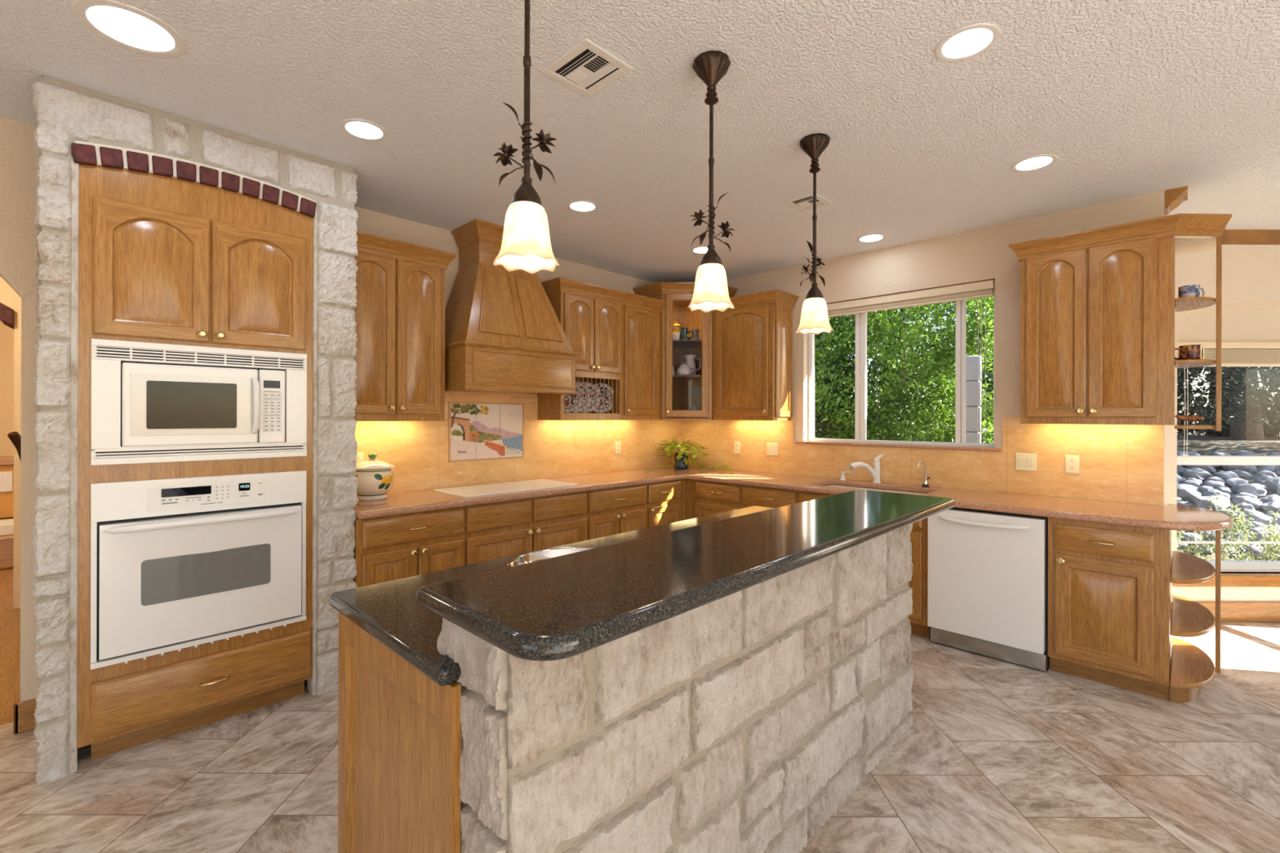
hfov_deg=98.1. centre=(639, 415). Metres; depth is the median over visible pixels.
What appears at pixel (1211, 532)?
boulder
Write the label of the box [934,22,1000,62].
recessed light
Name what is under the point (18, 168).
wall
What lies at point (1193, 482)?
boulder
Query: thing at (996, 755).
floor
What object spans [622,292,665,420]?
upper cabinet
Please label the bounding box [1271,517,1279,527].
boulder
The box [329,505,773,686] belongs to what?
island countertop
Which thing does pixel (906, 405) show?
leafy tree
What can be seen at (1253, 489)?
boulder
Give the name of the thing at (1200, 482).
boulder
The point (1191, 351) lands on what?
coffee mug
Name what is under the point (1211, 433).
tree
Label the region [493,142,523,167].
flower
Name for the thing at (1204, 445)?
ground
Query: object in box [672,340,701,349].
shelf
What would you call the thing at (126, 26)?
recessed light
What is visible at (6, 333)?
wall
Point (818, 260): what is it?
flower
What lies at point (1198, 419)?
bird figurine
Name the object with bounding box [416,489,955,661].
countertop
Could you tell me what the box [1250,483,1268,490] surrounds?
boulder
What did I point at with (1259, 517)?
boulder
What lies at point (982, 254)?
wall
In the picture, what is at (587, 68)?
ceiling vent
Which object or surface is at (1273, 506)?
boulder
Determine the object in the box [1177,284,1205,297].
coffee mug
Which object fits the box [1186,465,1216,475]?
boulder
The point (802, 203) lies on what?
ceiling vent
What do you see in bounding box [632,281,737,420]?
upper cabinet
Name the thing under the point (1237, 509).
plant
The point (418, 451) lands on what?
backsplash
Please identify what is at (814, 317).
pendant lamp
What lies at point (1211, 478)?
boulder
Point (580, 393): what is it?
dinner plate
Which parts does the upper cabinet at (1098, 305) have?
door, knob, knob, crown moulding, door, post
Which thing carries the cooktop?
in the countertop at (1170, 516)
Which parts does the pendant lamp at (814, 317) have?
rod, lamp shade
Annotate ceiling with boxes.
[0,0,1279,283]
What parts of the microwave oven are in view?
door, door panel, handle, control panel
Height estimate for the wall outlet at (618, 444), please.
0.114 m
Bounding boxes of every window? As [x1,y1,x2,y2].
[808,289,995,447]
[1176,455,1279,569]
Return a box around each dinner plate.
[564,383,582,413]
[573,382,591,413]
[581,382,599,413]
[592,382,613,413]
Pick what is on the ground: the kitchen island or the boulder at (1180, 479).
the boulder at (1180, 479)
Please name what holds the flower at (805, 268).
on the pendant lamp at (814, 317)
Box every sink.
[509,546,595,566]
[826,484,925,494]
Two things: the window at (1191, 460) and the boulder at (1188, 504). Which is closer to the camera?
the window at (1191, 460)
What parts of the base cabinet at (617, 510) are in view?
door, drawer, door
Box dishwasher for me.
[927,506,1049,671]
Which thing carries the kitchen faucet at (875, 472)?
on the countertop at (1170, 516)
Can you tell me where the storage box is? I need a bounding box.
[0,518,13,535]
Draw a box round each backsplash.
[354,391,680,497]
[680,416,1164,506]
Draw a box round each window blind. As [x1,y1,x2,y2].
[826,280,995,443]
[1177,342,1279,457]
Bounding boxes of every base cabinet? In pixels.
[0,455,13,518]
[353,506,464,587]
[464,491,586,565]
[586,484,647,540]
[646,479,685,528]
[685,479,741,519]
[741,484,797,508]
[797,484,929,638]
[1048,517,1171,700]
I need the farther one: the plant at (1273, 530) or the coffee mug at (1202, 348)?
the plant at (1273, 530)
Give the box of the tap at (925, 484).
[917,461,929,487]
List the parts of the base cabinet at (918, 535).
frame, door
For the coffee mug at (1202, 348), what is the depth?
3.08 m
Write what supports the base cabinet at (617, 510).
on the floor
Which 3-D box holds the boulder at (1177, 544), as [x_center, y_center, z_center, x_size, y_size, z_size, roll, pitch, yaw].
[5.888,1.423,6.193,0.296,0.187,0.234,0,0,-5]
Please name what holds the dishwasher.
on the floor
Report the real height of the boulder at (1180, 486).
0.195 m
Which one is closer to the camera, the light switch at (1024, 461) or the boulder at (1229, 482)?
the light switch at (1024, 461)
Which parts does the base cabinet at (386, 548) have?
door, drawer, knob, pull, knob, door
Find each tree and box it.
[814,296,993,443]
[814,297,993,442]
[814,312,877,438]
[924,297,993,444]
[967,298,1186,410]
[1177,366,1279,437]
[1177,366,1279,439]
[1177,366,1279,440]
[1213,366,1279,429]
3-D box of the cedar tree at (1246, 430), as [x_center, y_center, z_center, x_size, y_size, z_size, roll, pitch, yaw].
[12.095,-2.739,11.006,3.960,6.603,3.283,0,0,44]
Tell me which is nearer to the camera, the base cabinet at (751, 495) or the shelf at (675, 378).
the base cabinet at (751, 495)
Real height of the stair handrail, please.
1.310 m
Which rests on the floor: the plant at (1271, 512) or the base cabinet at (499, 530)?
the base cabinet at (499, 530)
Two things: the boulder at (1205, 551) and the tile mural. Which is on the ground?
the boulder at (1205, 551)
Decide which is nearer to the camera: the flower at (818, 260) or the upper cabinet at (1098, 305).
the flower at (818, 260)
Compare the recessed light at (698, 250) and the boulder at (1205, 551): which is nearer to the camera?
the recessed light at (698, 250)
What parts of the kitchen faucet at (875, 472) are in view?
spout, lever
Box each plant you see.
[1176,500,1225,560]
[1182,488,1255,560]
[1229,505,1279,560]
[1260,521,1279,560]
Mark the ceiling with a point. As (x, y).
(1131, 98)
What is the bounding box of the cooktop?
[433,479,578,497]
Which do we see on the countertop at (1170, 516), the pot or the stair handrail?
the pot
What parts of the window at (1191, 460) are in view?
meeting rail, frame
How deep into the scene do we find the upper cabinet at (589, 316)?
4.47 m
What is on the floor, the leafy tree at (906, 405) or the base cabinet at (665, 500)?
the base cabinet at (665, 500)
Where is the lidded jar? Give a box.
[353,452,394,500]
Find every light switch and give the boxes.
[766,442,777,455]
[1015,453,1036,471]
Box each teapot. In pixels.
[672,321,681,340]
[676,363,694,375]
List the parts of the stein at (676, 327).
lid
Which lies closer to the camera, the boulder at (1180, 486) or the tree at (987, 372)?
the boulder at (1180, 486)
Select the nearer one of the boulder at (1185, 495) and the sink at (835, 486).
the sink at (835, 486)
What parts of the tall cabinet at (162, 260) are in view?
door, drawer, knob, pull, knob, door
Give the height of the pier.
2.288 m
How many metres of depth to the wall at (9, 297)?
4.08 m
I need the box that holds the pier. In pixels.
[965,355,981,443]
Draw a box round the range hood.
[444,218,579,395]
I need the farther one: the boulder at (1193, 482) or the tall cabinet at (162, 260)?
the boulder at (1193, 482)
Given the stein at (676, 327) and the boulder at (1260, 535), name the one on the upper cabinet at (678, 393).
the stein at (676, 327)
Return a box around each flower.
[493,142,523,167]
[529,128,556,153]
[689,208,708,226]
[713,220,734,238]
[801,262,813,276]
[816,256,824,269]
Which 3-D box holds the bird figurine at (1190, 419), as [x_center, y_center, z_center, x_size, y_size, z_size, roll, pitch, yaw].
[3.019,0.022,3.056,0.077,0.057,0.029,0,0,0]
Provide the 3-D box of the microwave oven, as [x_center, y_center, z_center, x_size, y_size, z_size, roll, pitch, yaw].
[-1.928,-0.056,2.499,0.080,0.510,0.769,0,0,44]
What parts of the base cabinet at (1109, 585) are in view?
knob, pull, drawer, door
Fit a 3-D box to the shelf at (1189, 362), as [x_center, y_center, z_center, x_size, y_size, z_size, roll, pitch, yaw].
[3.055,-0.289,3.055,0.164,0.018,0.419,0,0,44]
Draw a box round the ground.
[911,430,1279,560]
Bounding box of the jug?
[679,326,693,340]
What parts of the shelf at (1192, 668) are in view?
shelf, shelf, shelf, post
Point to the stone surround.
(77, 125)
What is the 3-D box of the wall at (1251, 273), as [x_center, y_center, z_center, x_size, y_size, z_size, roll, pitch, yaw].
[4.260,0.067,3.980,3.040,2.743,0.180,0,0,0]
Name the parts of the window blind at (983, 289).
rail, cord, cord, cord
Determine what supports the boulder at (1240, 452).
on the ground
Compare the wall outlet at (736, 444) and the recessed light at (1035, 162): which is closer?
the recessed light at (1035, 162)
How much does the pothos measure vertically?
0.320 m
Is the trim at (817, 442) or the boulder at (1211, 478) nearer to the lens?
the trim at (817, 442)
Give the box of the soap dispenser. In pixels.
[840,471,850,479]
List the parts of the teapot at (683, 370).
lid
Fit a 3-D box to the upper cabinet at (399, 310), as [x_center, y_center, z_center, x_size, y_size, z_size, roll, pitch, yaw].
[-1.557,-0.511,3.486,0.366,1.083,0.686,0,0,44]
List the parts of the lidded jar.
knob, lid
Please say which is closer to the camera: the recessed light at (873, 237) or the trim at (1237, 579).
the trim at (1237, 579)
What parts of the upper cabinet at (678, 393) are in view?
crown moulding, frame, door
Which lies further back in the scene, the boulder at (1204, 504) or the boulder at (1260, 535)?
the boulder at (1204, 504)
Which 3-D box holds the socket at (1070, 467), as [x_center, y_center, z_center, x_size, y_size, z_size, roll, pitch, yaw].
[2.724,0.326,3.503,0.032,0.028,0.003,0,0,44]
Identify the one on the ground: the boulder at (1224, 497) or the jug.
the boulder at (1224, 497)
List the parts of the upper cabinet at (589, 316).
door, crown moulding, door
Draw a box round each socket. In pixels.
[1068,458,1075,462]
[1068,465,1075,470]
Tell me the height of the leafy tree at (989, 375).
6.819 m
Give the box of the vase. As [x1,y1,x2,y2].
[692,328,699,340]
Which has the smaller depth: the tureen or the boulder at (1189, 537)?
the tureen
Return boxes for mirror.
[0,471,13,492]
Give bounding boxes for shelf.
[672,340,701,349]
[672,375,701,381]
[1169,529,1221,702]
[1174,297,1216,311]
[1174,359,1215,368]
[1174,424,1215,429]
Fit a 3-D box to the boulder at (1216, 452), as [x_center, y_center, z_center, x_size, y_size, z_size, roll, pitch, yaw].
[8.852,0.634,8.503,0.241,0.213,0.229,0,0,1]
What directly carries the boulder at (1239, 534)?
on the ground
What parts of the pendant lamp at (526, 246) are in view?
lamp shade, rod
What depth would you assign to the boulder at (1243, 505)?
6.68 m
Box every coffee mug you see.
[1174,344,1201,359]
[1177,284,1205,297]
[1201,347,1204,359]
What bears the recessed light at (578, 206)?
in the ceiling
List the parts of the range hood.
crown moulding, sloped panel, trim, ledge trim, apron panel, sloped panel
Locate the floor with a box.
[0,568,1279,852]
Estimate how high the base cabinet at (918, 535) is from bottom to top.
0.873 m
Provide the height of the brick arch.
0.477 m
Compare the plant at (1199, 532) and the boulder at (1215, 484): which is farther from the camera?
the boulder at (1215, 484)
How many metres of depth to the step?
5.11 m
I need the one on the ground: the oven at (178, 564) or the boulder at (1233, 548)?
the boulder at (1233, 548)
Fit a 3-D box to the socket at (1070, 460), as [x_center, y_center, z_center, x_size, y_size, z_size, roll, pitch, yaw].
[2.724,0.282,3.503,0.032,0.028,0.003,0,0,44]
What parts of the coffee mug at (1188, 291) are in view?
handle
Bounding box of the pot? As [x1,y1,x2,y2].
[674,452,688,469]
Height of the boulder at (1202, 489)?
0.147 m
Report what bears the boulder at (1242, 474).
on the ground
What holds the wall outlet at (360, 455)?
attached to the wall at (18, 168)
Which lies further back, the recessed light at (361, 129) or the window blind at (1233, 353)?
the window blind at (1233, 353)
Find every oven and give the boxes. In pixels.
[90,338,306,465]
[90,470,306,669]
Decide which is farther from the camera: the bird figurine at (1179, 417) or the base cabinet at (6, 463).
the base cabinet at (6, 463)
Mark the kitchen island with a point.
(743, 721)
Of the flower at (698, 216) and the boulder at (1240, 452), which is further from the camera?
the boulder at (1240, 452)
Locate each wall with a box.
[0,115,654,702]
[0,276,21,608]
[0,320,13,519]
[726,190,1164,506]
[1164,229,1279,601]
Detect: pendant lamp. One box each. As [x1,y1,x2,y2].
[493,0,559,274]
[687,50,734,312]
[795,133,833,334]
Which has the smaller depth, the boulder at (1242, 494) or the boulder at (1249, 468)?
the boulder at (1242, 494)
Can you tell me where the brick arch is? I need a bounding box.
[0,302,13,328]
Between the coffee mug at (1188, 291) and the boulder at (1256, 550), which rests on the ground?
the boulder at (1256, 550)
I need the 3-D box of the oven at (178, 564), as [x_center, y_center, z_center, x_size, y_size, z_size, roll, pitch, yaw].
[-1.921,0.650,2.490,0.099,0.754,0.768,0,0,44]
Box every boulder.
[1176,539,1187,550]
[1177,450,1199,455]
[1177,467,1186,475]
[1177,475,1186,484]
[1177,483,1199,492]
[1177,488,1201,502]
[1177,497,1183,502]
[1177,501,1195,506]
[1177,532,1203,546]
[1180,480,1201,487]
[1182,466,1213,481]
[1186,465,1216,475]
[1186,477,1203,484]
[1191,543,1212,553]
[1193,495,1231,511]
[1198,485,1213,494]
[1199,530,1225,540]
[1200,488,1231,500]
[1201,480,1228,488]
[1203,476,1224,482]
[1208,450,1231,455]
[1208,495,1231,506]
[1209,538,1234,553]
[1212,465,1222,467]
[1212,470,1239,481]
[1215,507,1238,518]
[1216,487,1233,496]
[1222,465,1257,472]
[1223,477,1248,488]
[1223,530,1252,541]
[1229,470,1253,478]
[1230,492,1258,500]
[1230,495,1264,509]
[1231,450,1261,455]
[1231,484,1266,497]
[1231,502,1255,513]
[1234,539,1249,549]
[1238,509,1274,527]
[1239,543,1270,559]
[1243,520,1268,529]
[1247,526,1279,541]
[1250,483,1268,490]
[1255,474,1273,483]
[1256,469,1277,476]
[1257,465,1279,473]
[1258,493,1279,502]
[1260,476,1279,490]
[1260,501,1279,512]
[1265,512,1279,518]
[1266,452,1279,455]
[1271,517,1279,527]
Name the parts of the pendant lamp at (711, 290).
lamp shade, rod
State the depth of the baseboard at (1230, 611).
3.87 m
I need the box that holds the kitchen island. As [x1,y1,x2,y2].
[337,523,913,852]
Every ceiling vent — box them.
[541,38,632,97]
[782,192,831,212]
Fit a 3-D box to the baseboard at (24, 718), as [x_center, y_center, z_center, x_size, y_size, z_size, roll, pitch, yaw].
[-2.771,1.352,2.598,0.158,0.135,0.205,0,0,44]
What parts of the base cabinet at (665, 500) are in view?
drawer, door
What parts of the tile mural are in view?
tree crown, arch cornice, tree crown, balustrade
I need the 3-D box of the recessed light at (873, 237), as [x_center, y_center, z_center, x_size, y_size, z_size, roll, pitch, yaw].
[1.705,-1.308,4.096,0.200,0.006,0.200,0,0,44]
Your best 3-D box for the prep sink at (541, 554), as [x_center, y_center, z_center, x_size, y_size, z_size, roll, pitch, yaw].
[-0.273,0.575,1.983,0.340,0.133,0.391,0,0,44]
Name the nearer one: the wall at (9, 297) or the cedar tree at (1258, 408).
the wall at (9, 297)
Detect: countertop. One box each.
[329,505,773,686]
[353,466,1233,531]
[416,489,955,661]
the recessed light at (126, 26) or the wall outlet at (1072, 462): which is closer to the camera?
the recessed light at (126, 26)
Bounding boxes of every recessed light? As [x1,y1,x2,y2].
[71,0,186,57]
[339,118,387,141]
[566,200,598,212]
[690,246,715,253]
[857,233,885,242]
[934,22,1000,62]
[1010,154,1057,172]
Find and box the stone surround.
[31,75,359,784]
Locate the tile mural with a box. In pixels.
[448,401,524,462]
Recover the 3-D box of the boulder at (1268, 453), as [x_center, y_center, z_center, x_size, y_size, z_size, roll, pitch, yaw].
[9.325,0.629,8.097,0.262,0.201,0.284,0,0,43]
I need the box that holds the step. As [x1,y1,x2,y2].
[0,534,13,569]
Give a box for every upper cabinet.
[353,231,457,421]
[537,276,626,420]
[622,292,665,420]
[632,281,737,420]
[712,288,799,420]
[1008,213,1231,431]
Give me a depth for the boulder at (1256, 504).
6.86 m
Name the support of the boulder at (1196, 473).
on the ground
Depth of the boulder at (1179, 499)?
7.18 m
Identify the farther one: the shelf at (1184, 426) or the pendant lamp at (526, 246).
the shelf at (1184, 426)
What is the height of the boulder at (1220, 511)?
0.142 m
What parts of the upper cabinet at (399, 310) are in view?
door, knob, knob, crown moulding, door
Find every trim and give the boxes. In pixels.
[795,440,1002,452]
[1164,186,1187,215]
[1173,571,1279,586]
[1222,229,1279,244]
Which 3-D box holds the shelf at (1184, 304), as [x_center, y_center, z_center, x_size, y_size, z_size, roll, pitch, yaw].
[3.056,-0.619,3.055,0.164,0.018,0.419,0,0,44]
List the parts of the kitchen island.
panel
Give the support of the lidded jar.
on the countertop at (1170, 516)
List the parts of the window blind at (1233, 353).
cord, cord, rail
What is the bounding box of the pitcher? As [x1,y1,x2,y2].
[683,355,701,375]
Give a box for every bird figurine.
[1174,414,1187,425]
[1182,414,1195,425]
[1191,414,1204,425]
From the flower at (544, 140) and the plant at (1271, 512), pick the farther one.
the plant at (1271, 512)
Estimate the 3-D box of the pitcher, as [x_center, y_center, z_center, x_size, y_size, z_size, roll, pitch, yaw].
[0.492,-0.479,5.366,0.151,0.209,0.127,0,0,-36]
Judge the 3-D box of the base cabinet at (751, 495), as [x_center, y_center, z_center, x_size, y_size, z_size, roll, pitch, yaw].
[1.196,0.993,4.540,0.495,0.873,0.662,0,0,44]
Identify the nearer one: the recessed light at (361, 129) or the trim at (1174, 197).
the recessed light at (361, 129)
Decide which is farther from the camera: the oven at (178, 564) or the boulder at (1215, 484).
the boulder at (1215, 484)
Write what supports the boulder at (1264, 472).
on the ground
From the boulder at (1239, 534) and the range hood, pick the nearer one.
the range hood
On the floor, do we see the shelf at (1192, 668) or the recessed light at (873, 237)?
the shelf at (1192, 668)
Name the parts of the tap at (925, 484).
spout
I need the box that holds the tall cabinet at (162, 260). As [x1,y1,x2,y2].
[77,164,313,760]
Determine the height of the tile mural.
0.432 m
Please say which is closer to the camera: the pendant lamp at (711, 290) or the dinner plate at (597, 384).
the pendant lamp at (711, 290)
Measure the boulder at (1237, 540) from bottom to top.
0.127 m
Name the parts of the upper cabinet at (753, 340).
door, crown moulding, panel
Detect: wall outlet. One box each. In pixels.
[355,452,363,463]
[615,441,621,453]
[733,441,740,453]
[1065,454,1079,473]
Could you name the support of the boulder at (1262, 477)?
on the ground
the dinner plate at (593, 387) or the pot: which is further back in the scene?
the pot
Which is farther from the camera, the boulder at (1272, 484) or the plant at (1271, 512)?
the boulder at (1272, 484)
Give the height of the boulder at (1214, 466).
0.144 m
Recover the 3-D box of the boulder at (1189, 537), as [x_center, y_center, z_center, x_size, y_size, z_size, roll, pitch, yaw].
[6.135,1.387,6.202,0.248,0.164,0.244,0,0,-14]
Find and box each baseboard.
[13,692,36,734]
[1170,601,1279,622]
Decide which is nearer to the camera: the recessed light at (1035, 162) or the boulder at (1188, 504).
the recessed light at (1035, 162)
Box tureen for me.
[687,404,700,409]
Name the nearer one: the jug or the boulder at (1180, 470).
the jug
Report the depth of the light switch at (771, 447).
5.00 m
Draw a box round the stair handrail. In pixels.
[7,431,21,462]
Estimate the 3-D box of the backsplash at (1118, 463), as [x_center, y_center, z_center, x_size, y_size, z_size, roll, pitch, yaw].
[1.730,0.266,4.492,3.646,0.520,0.012,0,0,44]
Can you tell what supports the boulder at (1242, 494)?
on the ground
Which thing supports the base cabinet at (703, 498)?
on the floor
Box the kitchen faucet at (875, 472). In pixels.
[849,454,883,483]
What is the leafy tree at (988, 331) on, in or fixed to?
on the ground
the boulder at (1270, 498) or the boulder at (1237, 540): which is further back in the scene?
the boulder at (1270, 498)
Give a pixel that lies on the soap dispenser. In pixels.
(842, 477)
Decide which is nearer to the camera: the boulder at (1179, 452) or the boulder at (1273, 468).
the boulder at (1273, 468)
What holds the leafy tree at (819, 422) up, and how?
on the ground
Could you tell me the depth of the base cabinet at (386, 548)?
3.15 m
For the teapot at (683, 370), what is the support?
on the upper cabinet at (678, 393)
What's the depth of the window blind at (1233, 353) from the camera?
3.92 m
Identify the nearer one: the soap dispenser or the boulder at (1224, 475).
the soap dispenser
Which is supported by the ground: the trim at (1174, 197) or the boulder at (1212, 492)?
the boulder at (1212, 492)
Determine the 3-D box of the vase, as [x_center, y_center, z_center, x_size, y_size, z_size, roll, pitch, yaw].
[0.534,-0.762,5.319,0.076,0.125,0.076,0,0,-1]
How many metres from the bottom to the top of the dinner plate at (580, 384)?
0.258 m
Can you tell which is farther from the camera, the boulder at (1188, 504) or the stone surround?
the boulder at (1188, 504)
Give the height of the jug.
0.152 m
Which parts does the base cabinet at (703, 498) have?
drawer, door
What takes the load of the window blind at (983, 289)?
attached to the window at (860, 383)
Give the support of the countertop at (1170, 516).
on the base cabinet at (386, 548)
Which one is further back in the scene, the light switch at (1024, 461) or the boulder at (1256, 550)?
the boulder at (1256, 550)
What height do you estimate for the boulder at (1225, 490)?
0.135 m
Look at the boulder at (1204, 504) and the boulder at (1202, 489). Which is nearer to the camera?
the boulder at (1204, 504)
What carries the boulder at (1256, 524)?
on the ground
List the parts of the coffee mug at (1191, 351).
handle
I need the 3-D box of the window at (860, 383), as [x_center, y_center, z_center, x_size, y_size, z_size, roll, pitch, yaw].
[2.002,-0.364,4.390,1.424,1.168,0.050,0,0,44]
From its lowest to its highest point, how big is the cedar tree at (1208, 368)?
6.571 m
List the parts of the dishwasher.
handle, kick plate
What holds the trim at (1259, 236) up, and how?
attached to the wall at (1251, 273)
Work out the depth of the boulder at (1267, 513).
6.40 m
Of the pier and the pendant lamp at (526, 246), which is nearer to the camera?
the pendant lamp at (526, 246)
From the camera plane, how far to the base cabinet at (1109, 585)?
2.91 m
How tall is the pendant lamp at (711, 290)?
0.915 m
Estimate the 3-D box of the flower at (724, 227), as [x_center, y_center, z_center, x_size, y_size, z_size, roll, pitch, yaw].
[0.310,-0.690,2.061,0.062,0.067,0.059,0,0,40]
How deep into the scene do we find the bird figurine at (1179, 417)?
3.05 m
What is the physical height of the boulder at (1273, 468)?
0.173 m
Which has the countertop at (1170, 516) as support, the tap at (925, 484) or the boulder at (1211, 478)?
the tap at (925, 484)
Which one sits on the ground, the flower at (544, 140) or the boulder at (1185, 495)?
the boulder at (1185, 495)

